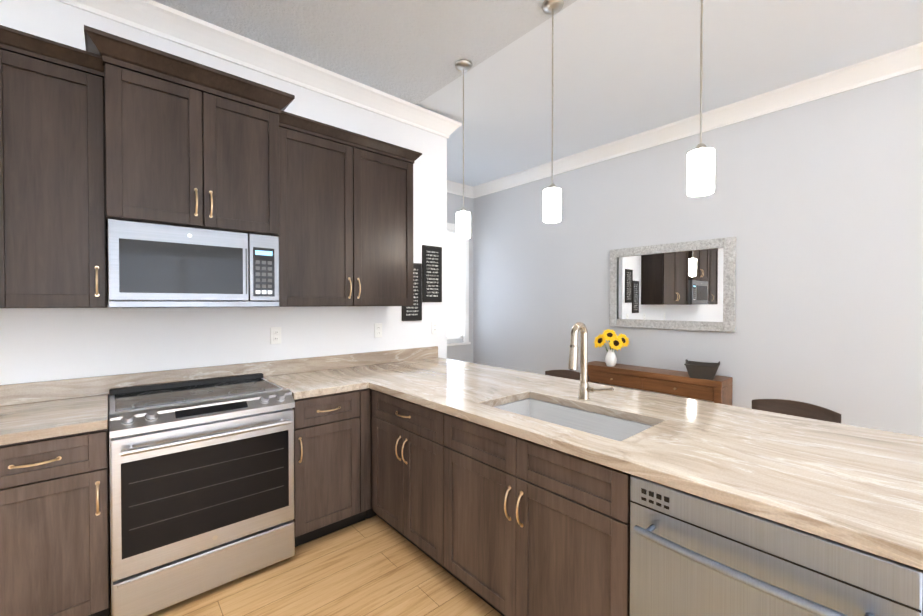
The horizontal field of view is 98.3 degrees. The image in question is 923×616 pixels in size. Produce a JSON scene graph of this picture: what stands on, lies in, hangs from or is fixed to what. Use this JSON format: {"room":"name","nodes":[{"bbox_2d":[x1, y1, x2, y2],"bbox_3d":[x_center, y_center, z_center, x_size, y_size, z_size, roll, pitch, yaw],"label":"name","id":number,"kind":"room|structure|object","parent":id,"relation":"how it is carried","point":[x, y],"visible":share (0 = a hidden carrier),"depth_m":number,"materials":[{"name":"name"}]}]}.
{"room":"kitchen","nodes":[
{"label":"kitchen","id":0,"kind":"room"},
{"bbox_2d":[0,0,446,561],"bbox_3d":[-2.170,-0.217,2.018,5.310,3.205,0.120,-1,1,-41],"label":"wall","id":1,"kind":"structure","parent":0,"point":[42,344],"depth_m":2.49,"materials":[{"name":"white paint"}]},
{"bbox_2d":[0,25,106,307],"bbox_3d":[-2.090,-0.583,1.737,0.806,1.165,0.394,-1,1,-41],"label":"upper cabinet","id":2,"kind":"object","parent":1,"relation":"attached to","point":[53,251],"visible":0.96,"depth_m":1.78,"materials":[{"name":"brown wood"}]},
{"bbox_2d":[84,25,294,235],"bbox_3d":[-1.470,-0.835,2.221,0.895,0.814,0.482,-1,1,-41],"label":"upper cabinet","id":3,"kind":"object","parent":1,"relation":"attached to","point":[188,143],"visible":1,"depth_m":2.04,"materials":[{"name":"brown wood"}]},
{"bbox_2d":[107,218,278,307],"bbox_3d":[-1.492,-0.214,2.254,0.756,0.417,0.414,-1,1,-41],"label":"over-the-range microwave","id":4,"kind":"object","parent":3,"relation":"attached to","point":[152,265],"visible":1,"depth_m":2.06,"materials":[{"name":"metal"}]},
{"bbox_2d":[0,346,437,405],"bbox_3d":[-1.545,0.410,2.478,3.534,0.100,0.019,-1,1,-41],"label":"backsplash","id":5,"kind":"structure","parent":1,"relation":"attached to","point":[26,393],"depth_m":2.38,"materials":[{"name":"stone"}]},
{"bbox_2d":[56,0,461,138],"bbox_3d":[-1.976,-1.627,2.038,5.171,0.135,0.120,-1,1,-41],"label":"crown molding","id":6,"kind":"structure","parent":1,"relation":"attached to","point":[152,17],"depth_m":2.55,"materials":[{"name":"white"}]},
{"bbox_2d":[270,327,280,343],"bbox_3d":[-1.268,0.187,2.726,0.070,0.116,0.008,-1,1,-41],"label":"electrical outlet","id":7,"kind":"object","parent":1,"relation":"attached to","point":[275,335],"visible":1,"depth_m":2.72,"materials":[{"name":"white plastic"}]},
{"bbox_2d":[279,110,421,306],"bbox_3d":[-0.820,-0.597,2.853,1.039,1.165,0.394,-1,1,-41],"label":"upper cabinet","id":8,"kind":"object","parent":1,"relation":"attached to","point":[346,219],"visible":1,"depth_m":2.68,"materials":[{"name":"brown wood"}]},
{"bbox_2d":[374,323,381,337],"bbox_3d":[-0.676,0.180,3.247,0.070,0.116,0.008,-1,1,-41],"label":"electrical outlet","id":9,"kind":"object","parent":1,"relation":"attached to","point":[377,330],"visible":1,"depth_m":3.24,"materials":[{"name":"white plastic"}]},
{"bbox_2d":[402,263,421,320],"bbox_3d":[-0.429,-0.142,3.454,0.200,0.500,0.016,-1,1,-41],"label":"sign frame","id":10,"kind":"object","parent":1,"relation":"attached to","point":[421,300],"visible":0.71,"depth_m":3.50,"materials":[{"name":"black wood"}]},
{"bbox_2d":[404,264,420,319],"bbox_3d":[-0.430,-0.142,3.454,0.184,0.484,0.010,-1,1,-41],"label":"sign","id":11,"kind":"object","parent":10,"relation":"in","point":[413,312],"visible":0.57,"depth_m":3.48,"materials":[{"name":"black wood"}]},
{"bbox_2d":[422,245,441,301],"bbox_3d":[-0.264,-0.306,3.597,0.210,0.505,0.016,-1,1,-41],"label":"sign frame","id":12,"kind":"object","parent":1,"relation":"attached to","point":[423,273],"visible":0.92,"depth_m":3.53,"materials":[{"name":"black wood"}]},
{"bbox_2d":[424,246,440,300],"bbox_3d":[-0.265,-0.306,3.598,0.194,0.489,0.010,-1,1,-41],"label":"sign","id":13,"kind":"object","parent":12,"relation":"in","point":[432,273],"visible":1,"depth_m":3.59,"materials":[{"name":"black wood"}]},
{"bbox_2d":[110,515,501,615],"bbox_3d":[0.383,1.429,0.521,7.140,0.050,8.710,-1,1,-41],"label":"floor","id":14,"kind":"structure","parent":0,"point":[376,565],"depth_m":1.99,"materials":[{"name":"brown wood"}]},
{"bbox_2d":[0,429,109,615],"bbox_3d":[-1.890,0.949,1.776,0.480,0.880,0.628,-1,1,-41],"label":"base cabinet","id":15,"kind":"object","parent":14,"relation":"on","point":[54,531],"visible":1,"depth_m":1.59,"materials":[{"name":"brown wood"}]},
{"bbox_2d":[0,394,108,445],"bbox_3d":[-2.185,0.492,1.502,1.282,0.040,0.642,-1,1,-41],"label":"countertop","id":16,"kind":"structure","parent":15,"relation":"on","point":[19,423],"depth_m":1.70,"materials":[{"name":"stone"}]},
{"bbox_2d":[109,373,294,615],"bbox_3d":[-1.381,0.909,2.141,0.756,0.950,0.702,-1,1,-41],"label":"range","id":17,"kind":"object","parent":14,"relation":"on","point":[201,485],"visible":1,"depth_m":1.90,"materials":[{"name":"metal"}]},
{"bbox_2d":[292,388,370,546],"bbox_3d":[-0.939,0.939,2.589,0.486,0.880,0.663,-1,1,-41],"label":"base cabinet","id":18,"kind":"object","parent":14,"relation":"on","point":[332,463],"visible":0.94,"depth_m":2.36,"materials":[{"name":"brown wood"}]},
{"bbox_2d":[366,389,377,518],"bbox_3d":[-0.518,0.934,2.927,0.628,0.880,0.713,-1,1,-41],"label":"base cabinet","id":19,"kind":"object","parent":14,"relation":"on","point":[372,512],"depth_m":2.48,"materials":[{"name":"brown wood"}]},
{"bbox_2d":[374,390,537,588],"bbox_3d":[-0.068,0.941,2.414,0.628,0.880,0.771,-1,1,-41],"label":"base cabinet","id":20,"kind":"object","parent":14,"relation":"on","point":[503,523],"depth_m":1.90,"materials":[{"name":"brown wood"}]},
{"bbox_2d":[263,357,922,569],"bbox_3d":[0.394,0.488,1.823,1.488,0.040,3.567,-1,1,-41],"label":"countertop","id":21,"kind":"structure","parent":20,"relation":"on","point":[858,487],"depth_m":1.38,"materials":[{"name":"stone"}]},
{"bbox_2d":[495,398,651,440],"bbox_3d":[0.472,0.627,1.828,0.451,0.234,0.786,-1,1,-41],"label":"sink","id":22,"kind":"object","parent":21,"relation":"in","point":[613,428],"visible":0.06,"depth_m":2.00,"materials":[{"name":"ceramic"}]},
{"bbox_2d":[568,322,613,400],"bbox_3d":[0.633,0.268,1.964,0.154,0.396,0.187,-1,1,-41],"label":"faucet","id":23,"kind":"object","parent":21,"relation":"on","point":[585,389],"visible":0.98,"depth_m":2.02,"materials":[{"name":"brushed nickel"}]},
{"bbox_2d":[545,370,589,381],"bbox_3d":[0.694,0.932,2.980,0.382,0.887,0.463,1,1,45],"label":"counter stool","id":24,"kind":"object","parent":14,"relation":"on","point":[571,374],"visible":0.04,"depth_m":3.14,"materials":[{"name":"brown wood"}]},
{"bbox_2d":[588,361,732,404],"bbox_3d":[1.804,0.978,3.857,0.312,0.770,1.310,-1,1,-41],"label":"console table","id":25,"kind":"object","parent":14,"relation":"on","point":[717,389],"visible":0.52,"depth_m":3.64,"materials":[{"name":"brown wood"}]},
{"bbox_2d":[594,329,628,366],"bbox_3d":[1.502,0.399,4.066,0.221,0.382,0.343,-1,1,-41],"label":"vase","id":26,"kind":"object","parent":25,"relation":"on","point":[616,342],"visible":1,"depth_m":4.01,"materials":[{"name":"white ceramic"}]},
{"bbox_2d":[684,359,719,379],"bbox_3d":[2.084,0.525,3.450,0.252,0.146,0.246,1,1,37],"label":"basket","id":27,"kind":"object","parent":25,"relation":"on","point":[702,370],"visible":1,"depth_m":3.38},
{"bbox_2d":[629,475,922,615],"bbox_3d":[0.928,0.959,1.206,0.694,0.874,0.604,-1,1,-41],"label":"dishwasher","id":28,"kind":"object","parent":14,"relation":"on","point":[692,555],"visible":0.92,"depth_m":1.02,"materials":[{"name":"silver metal"}]},
{"bbox_2d":[752,399,840,422],"bbox_3d":[1.618,0.944,2.019,0.463,0.887,0.382,-1,1,-35],"label":"counter stool","id":29,"kind":"object","parent":14,"relation":"on","point":[797,408],"visible":0.02,"depth_m":2.13,"materials":[{"name":"brown wood"}]},
{"bbox_2d":[447,192,472,362],"bbox_3d":[-0.460,-0.260,5.479,1.830,3.205,0.120,-1,1,-41],"label":"wall","id":30,"kind":"structure","parent":0,"point":[464,353],"depth_m":5.84,"materials":[{"name":"grey paint"}]},
{"bbox_2d":[447,223,470,345],"bbox_3d":[-0.372,-0.333,5.522,1.220,1.730,0.149,-1,1,-41],"label":"window","id":31,"kind":"structure","parent":30,"relation":"in","point":[454,287],"depth_m":5.79,"materials":[{"name":"white"}]},
{"bbox_2d":[447,180,470,197],"bbox_3d":[-0.477,-1.693,5.299,1.590,0.135,0.100,-1,1,-41],"label":"crown molding","id":32,"kind":"structure","parent":30,"relation":"attached to","point":[456,188],"depth_m":5.68,"materials":[{"name":"white"}]},
{"bbox_2d":[153,0,922,186],"bbox_3d":[0.383,-1.775,0.481,7.140,0.200,8.710,-1,1,-41],"label":"ceiling","id":33,"kind":"structure","parent":0,"point":[622,69],"depth_m":2.68,"materials":[{"name":"white paint"}]},
{"bbox_2d":[455,59,471,238],"bbox_3d":[0.013,-1.099,2.795,0.120,1.210,0.120,-1,1,-41],"label":"pendant light","id":34,"kind":"object","parent":33,"relation":"hanging from","point":[463,223],"visible":0.98,"depth_m":2.77,"materials":[{"name":"white glass"}]},
{"bbox_2d":[542,0,563,222],"bbox_3d":[0.509,-1.092,2.232,0.120,1.210,0.120,-1,1,-41],"label":"pendant light","id":35,"kind":"object","parent":33,"relation":"hanging from","point":[552,203],"visible":1,"depth_m":2.21,"materials":[{"name":"white glass"}]},
{"bbox_2d":[687,0,714,196],"bbox_3d":[1.004,-1.085,1.669,0.120,1.210,0.120,-1,1,-41],"label":"pendant light","id":36,"kind":"object","parent":33,"relation":"hanging from","point":[701,169],"visible":1,"depth_m":1.64,"materials":[{"name":"white glass"}]},
{"bbox_2d":[473,69,922,436],"bbox_3d":[3.018,-0.227,2.818,0.120,3.205,8.710,-1,1,-41],"label":"wall","id":37,"kind":"structure","parent":0,"point":[814,208],"depth_m":3.28,"materials":[{"name":"grey paint"}]},
{"bbox_2d":[609,237,735,331],"bbox_3d":[1.982,-0.210,3.871,0.039,0.825,1.150,-1,1,-41],"label":"mirror","id":38,"kind":"object","parent":37,"relation":"attached to","point":[690,285],"visible":0.98,"depth_m":3.80,"materials":[{"name":"silver mirror"}]},
{"bbox_2d":[471,42,922,198],"bbox_3d":[2.936,-1.661,2.728,0.100,0.135,8.470,-1,1,-41],"label":"crown molding","id":39,"kind":"structure","parent":37,"relation":"attached to","point":[909,59],"depth_m":3.38,"materials":[{"name":"white"}]}
]}

